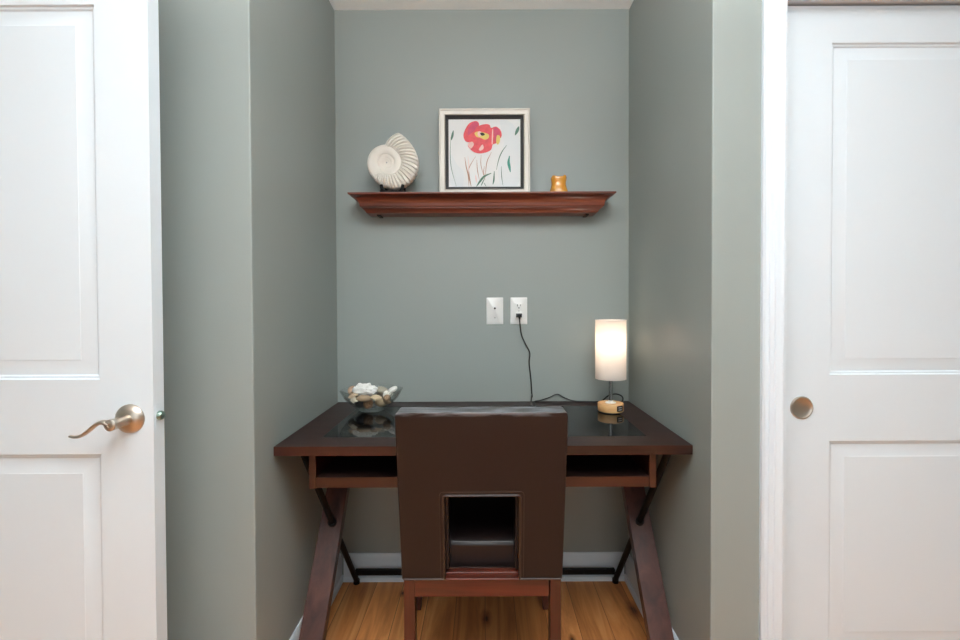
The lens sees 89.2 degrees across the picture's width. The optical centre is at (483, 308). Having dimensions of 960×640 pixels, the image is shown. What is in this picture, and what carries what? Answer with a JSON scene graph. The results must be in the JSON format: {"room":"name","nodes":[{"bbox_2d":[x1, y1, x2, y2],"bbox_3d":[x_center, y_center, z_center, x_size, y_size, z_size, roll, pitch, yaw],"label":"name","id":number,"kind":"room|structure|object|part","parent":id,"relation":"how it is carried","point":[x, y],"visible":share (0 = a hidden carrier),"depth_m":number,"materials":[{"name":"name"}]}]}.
{"room":"home office","nodes":[
{"label":"home office","id":0,"kind":"room"},
{"bbox_2d":[158,0,761,639],"bbox_3d":[0.100,-0.046,1.720,4.400,2.371,0.860,0,1,0],"label":"wall","id":1,"kind":"structure","parent":0,"point":[248,138],"depth_m":1.30,"materials":[{"name":"grey paint"}]},
{"bbox_2d":[0,0,166,639],"bbox_3d":[-1.112,0.134,1.068,0.772,2.018,0.100,0,1,0],"label":"door","id":2,"kind":"structure","parent":1,"relation":"in","point":[83,510],"depth_m":1.08,"materials":[{"name":"white paint"}]},
{"bbox_3d":[-0.829,0.254,1.046,0.107,0.042,0.052,0,1,0],"label":"lever","id":3,"kind":"part","parent":2,"relation":"part of","materials":[{"name":"silver metal"}]},
{"bbox_3d":[-0.787,0.244,1.078,0.065,0.065,0.012,0,1,0],"label":"handle","id":4,"kind":"part","parent":2,"relation":"part of","materials":[{"name":"silver metal"}]},
{"bbox_3d":[-0.735,0.241,1.102,0.001,0.056,0.024,0,1,0],"label":"latch plate","id":5,"kind":"part","parent":2,"relation":"part of","materials":[{"name":"white paint"}]},
{"bbox_2d":[289,553,343,639],"bbox_3d":[-0.598,1.087,1.677,0.022,0.112,0.740,0,1,0],"label":"baseboard","id":6,"kind":"structure","parent":1,"relation":"attached to","point":[339,577],"depth_m":1.95,"materials":[{"name":"white paint"}]},
{"bbox_2d":[624,554,678,639],"bbox_3d":[0.596,1.083,1.677,0.022,0.112,0.740,0,1,0],"label":"baseboard","id":7,"kind":"structure","parent":1,"relation":"attached to","point":[630,573],"depth_m":1.94,"materials":[{"name":"white paint"}]},
{"bbox_2d":[759,0,787,639],"bbox_3d":[1.204,0.131,1.283,0.943,2.023,0.019,0,1,0],"label":"trim","id":8,"kind":"structure","parent":1,"relation":"attached to","point":[774,12],"depth_m":1.28,"materials":[{"name":"white paint"}]},
{"bbox_2d":[784,5,959,639],"bbox_3d":[1.204,0.155,1.348,0.828,1.952,0.040,0,1,0],"label":"door","id":9,"kind":"structure","parent":1,"relation":"in","point":[872,514],"depth_m":1.33,"materials":[{"name":"white paint"}]},
{"bbox_3d":[0.870,0.271,1.332,0.063,0.063,0.005,0,1,0],"label":"finger pull","id":10,"kind":"part","parent":9,"relation":"part of","materials":[{"name":"silver metal"}]},
{"bbox_2d":[787,0,959,5],"bbox_3d":[1.204,0.151,1.353,0.856,1.980,0.120,0,1,0],"label":"trim","id":11,"kind":"structure","parent":1,"relation":"attached to","point":[790,2],"depth_m":1.31,"materials":[{"name":"white paint"}]},
{"bbox_2d":[334,9,628,574],"bbox_3d":[-0.005,-0.051,2.090,1.216,2.371,0.120,0,1,0],"label":"wall","id":12,"kind":"structure","parent":0,"point":[412,292],"depth_m":2.02,"materials":[{"name":"grey paint"}]},
{"bbox_2d":[347,191,615,217],"bbox_3d":[-0.008,-0.415,1.952,1.039,0.077,0.142,0,1,0],"label":"shelf","id":13,"kind":"object","parent":12,"relation":"attached to","point":[532,203],"visible":1,"depth_m":1.92,"materials":[{"name":"brown wood"}]},
{"bbox_2d":[367,133,418,191],"bbox_3d":[-0.357,-0.569,1.923,0.202,0.240,0.089,0,1,0],"label":"ammonite fossil","id":14,"kind":"object","parent":13,"relation":"on","point":[400,170],"visible":0.99,"depth_m":1.90,"materials":[{"name":"stone"}]},
{"bbox_2d":[439,108,529,191],"bbox_3d":[0.002,-0.627,1.957,0.364,0.345,0.034,0,1,0],"label":"framed picture","id":15,"kind":"object","parent":13,"relation":"on","point":[481,149],"visible":0.98,"depth_m":1.96,"materials":[{"name":"white paper"}]},
{"bbox_2d":[550,175,567,190],"bbox_3d":[0.294,-0.492,1.923,0.074,0.073,0.074,0,1,0],"label":"candle holder","id":16,"kind":"object","parent":13,"relation":"on","point":[558,183],"visible":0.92,"depth_m":1.89,"materials":[{"name":"orange glass"}]},
{"bbox_2d":[343,552,624,581],"bbox_3d":[-0.001,1.079,2.036,1.172,0.112,0.022,0,1,0],"label":"baseboard","id":17,"kind":"structure","parent":12,"relation":"attached to","point":[570,559],"depth_m":2.03,"materials":[{"name":"white paint"}]},
{"bbox_2d":[486,297,502,323],"bbox_3d":[0.045,0.009,2.026,0.070,0.112,0.008,0,1,0],"label":"wall plate","id":18,"kind":"object","parent":12,"relation":"attached to","point":[494,306],"visible":1,"depth_m":2.02,"materials":[{"name":"white plastic"}]},
{"bbox_2d":[510,297,526,323],"bbox_3d":[0.145,0.009,2.026,0.070,0.112,0.009,0,1,0],"label":"power outlet","id":19,"kind":"object","parent":12,"relation":"attached to","point":[517,304],"visible":1,"depth_m":2.02,"materials":[{"name":"white plastic"}]},
{"bbox_2d":[515,303,522,309],"bbox_3d":[0.145,-0.011,2.023,0.034,0.029,0.004,0,1,0],"label":"socket","id":20,"kind":"object","parent":19,"relation":"attached to","point":[518,306],"depth_m":2.02,"materials":[{"name":"white plastic"}]},
{"bbox_2d":[329,0,633,9],"bbox_3d":[0.095,-1.251,-0.245,4.400,0.100,4.750,0,1,0],"label":"ceiling","id":21,"kind":"structure","parent":0,"point":[336,4],"depth_m":1.98,"materials":[{"name":"white paint"}]},
{"bbox_2d":[326,581,646,639],"bbox_3d":[0.105,1.220,-0.206,4.400,0.100,4.750,0,1,0],"label":"floor","id":22,"kind":"structure","parent":0,"point":[590,610],"depth_m":1.81,"materials":[{"name":"brown wood"}]},
{"bbox_2d":[395,406,567,639],"bbox_3d":[-0.009,0.705,1.581,0.505,0.876,0.597,0,1,0],"label":"desk chair","id":23,"kind":"object","parent":22,"relation":"on","point":[482,490],"visible":1,"depth_m":1.32,"materials":[{"name":"brown leather"}]},
{"bbox_3d":[-0.207,0.946,1.375,0.031,0.401,0.041,0,1,0],"label":"leg","id":24,"kind":"part","parent":23,"relation":"part of","materials":[{"name":"brown wood"}]},
{"bbox_3d":[-0.237,0.942,1.847,0.048,0.394,0.036,0,1,0],"label":"leg","id":25,"kind":"part","parent":23,"relation":"part of","materials":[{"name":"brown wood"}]},
{"bbox_3d":[-0.007,0.776,1.367,0.376,0.051,0.023,0,1,0],"label":"rail","id":26,"kind":"part","parent":23,"relation":"part of","materials":[{"name":"brown wood"}]},
{"bbox_3d":[-0.005,0.703,1.648,0.424,0.101,0.463,0,1,0],"label":"seat","id":27,"kind":"part","parent":23,"relation":"part of","materials":[{"name":"brown leather"}]},
{"bbox_3d":[0.220,0.940,1.847,0.048,0.394,0.036,0,1,0],"label":"leg","id":28,"kind":"part","parent":23,"relation":"part of","materials":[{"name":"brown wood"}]},
{"bbox_3d":[0.200,0.944,1.375,0.031,0.401,0.041,0,1,0],"label":"leg","id":29,"kind":"part","parent":23,"relation":"part of","materials":[{"name":"brown wood"}]},
{"bbox_2d":[274,401,692,639],"bbox_3d":[-0.001,0.766,1.725,1.210,0.748,0.626,0,1,0],"label":"writing desk","id":30,"kind":"object","parent":22,"relation":"on","point":[344,448],"visible":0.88,"depth_m":1.58,"materials":[{"name":"brown wood"}]},
{"bbox_3d":[-0.505,0.473,1.710,0.020,0.106,0.555,0,1,0],"label":"panel","id":31,"kind":"part","parent":30,"relation":"part of","materials":[{"name":"brown wood"}]},
{"bbox_3d":[-0.540,0.781,1.721,0.077,0.722,0.540,0,1,2],"label":"leg","id":32,"kind":"part","parent":30,"relation":"part of","materials":[{"name":"brown wood"}]},
{"bbox_3d":[-0.534,0.777,1.737,0.029,0.729,0.577,0,1,1],"label":"brace rod","id":33,"kind":"part","parent":30,"relation":"part of","materials":[{"name":"black metal"}]},
{"bbox_2d":[340,387,402,411],"bbox_3d":[-0.433,0.348,1.877,0.235,0.084,0.230,0,1,0],"label":"glass bowl","id":34,"kind":"object","parent":30,"relation":"on","point":[402,387],"visible":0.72,"depth_m":1.85,"materials":[{"name":"clear glass"}]},
{"bbox_2d":[348,393,357,398],"bbox_3d":[-0.498,0.332,1.853,0.054,0.025,0.020,0,1,32],"label":"scallop shell","id":35,"kind":"object","parent":34,"relation":"in","point":[352,395],"visible":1,"depth_m":1.85,"materials":[{"name":"beige"}]},
{"bbox_2d":[355,401,363,407],"bbox_3d":[-0.468,0.359,1.853,0.047,0.034,0.036,0,1,0],"label":"pebble","id":36,"kind":"object","parent":34,"relation":"in","point":[358,404],"visible":0.57,"depth_m":1.84,"materials":[{"name":"black stone"}]},
{"bbox_2d":[352,383,377,395],"bbox_3d":[-0.458,0.310,1.873,0.098,0.054,0.059,0,1,0],"label":"coral piece","id":37,"kind":"object","parent":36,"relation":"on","point":[366,388],"visible":0.9,"depth_m":1.85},
{"bbox_2d":[356,395,370,401],"bbox_3d":[-0.450,0.335,1.821,0.058,0.027,0.040,0,1,0],"label":"pebble","id":38,"kind":"object","parent":34,"relation":"in","point":[362,398],"visible":1,"depth_m":1.81,"materials":[{"name":"beige stone"}]},
{"bbox_2d":[363,399,372,408],"bbox_3d":[-0.436,0.360,1.849,0.040,0.041,0.043,0,1,0],"label":"pebble","id":39,"kind":"object","parent":34,"relation":"in","point":[369,404],"visible":0.94,"depth_m":1.83,"materials":[{"name":"brown stone"}]},
{"bbox_2d":[370,394,381,400],"bbox_3d":[-0.404,0.332,1.821,0.051,0.023,0.016,-1,1,-23],"label":"scallop shell","id":40,"kind":"object","parent":34,"relation":"in","point":[376,397],"visible":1,"depth_m":1.82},
{"bbox_2d":[375,399,386,406],"bbox_3d":[-0.393,0.359,1.862,0.049,0.030,0.036,0,1,0],"label":"pebble","id":41,"kind":"object","parent":34,"relation":"in","point":[379,403],"visible":0.68,"depth_m":1.85,"materials":[{"name":"beige stone"}]},
{"bbox_2d":[377,386,387,392],"bbox_3d":[-0.399,0.314,1.888,0.061,0.027,0.023,0,1,-11],"label":"scallop shell","id":42,"kind":"object","parent":34,"relation":"in","point":[381,389],"visible":0.94,"depth_m":1.88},
{"bbox_2d":[383,394,390,403],"bbox_3d":[-0.367,0.343,1.844,0.032,0.036,0.036,0,1,-15],"label":"shell","id":43,"kind":"object","parent":34,"relation":"in","point":[386,399],"visible":1,"depth_m":1.84,"materials":[{"name":"beige"}]},
{"bbox_2d":[383,390,392,396],"bbox_3d":[-0.370,0.334,1.873,0.040,0.041,0.032,-1,1,-24],"label":"shell","id":44,"kind":"object","parent":34,"relation":"in","point":[386,391],"visible":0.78,"depth_m":1.86,"materials":[{"name":"white"}]},
{"bbox_2d":[388,386,396,392],"bbox_3d":[-0.352,0.311,1.877,0.037,0.028,0.032,0,1,0],"label":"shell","id":45,"kind":"object","parent":34,"relation":"in","point":[394,388],"visible":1,"depth_m":1.86,"materials":[{"name":"white"}]},
{"bbox_2d":[316,455,648,487],"bbox_3d":[-0.004,0.507,1.713,0.982,0.030,0.551,0,1,0],"label":"cubby shelf","id":46,"kind":"object","parent":30,"relation":"attached to","point":[581,470],"depth_m":1.47,"materials":[{"name":"brown wood"}]},
{"bbox_2d":[516,313,626,413],"bbox_3d":[0.346,0.203,1.947,0.448,0.368,0.195,0,1,26],"label":"table lamp","id":47,"kind":"object","parent":30,"relation":"on","point":[610,334],"visible":0.99,"depth_m":1.79,"materials":[{"name":"white fabric"}]},
{"bbox_3d":[0.478,0.153,1.838,0.114,0.222,0.114,0,1,0],"label":"lamp shade","id":48,"kind":"part","parent":47,"relation":"part of","materials":[{"name":"white fabric"}]},
{"bbox_3d":[0.478,0.044,1.836,0.115,0.004,0.115,0,1,0],"label":"shade trim","id":49,"kind":"part","parent":47,"relation":"part of","materials":[{"name":"white fabric"}]},
{"bbox_3d":[0.478,0.261,1.839,0.115,0.004,0.115,0,1,0],"label":"shade trim","id":50,"kind":"part","parent":47,"relation":"part of","materials":[{"name":"white fabric"}]},
{"bbox_3d":[0.548,0.773,1.737,0.029,0.729,0.577,0,1,-1],"label":"brace rod","id":51,"kind":"part","parent":30,"relation":"part of","materials":[{"name":"black metal"}]},
{"bbox_3d":[0.497,0.469,1.710,0.020,0.106,0.555,0,1,0],"label":"panel","id":52,"kind":"part","parent":30,"relation":"part of","materials":[{"name":"brown wood"}]},
{"bbox_3d":[0.552,0.777,1.721,0.077,0.722,0.540,0,1,-2],"label":"leg","id":53,"kind":"part","parent":30,"relation":"part of","materials":[{"name":"brown wood"}]}
]}

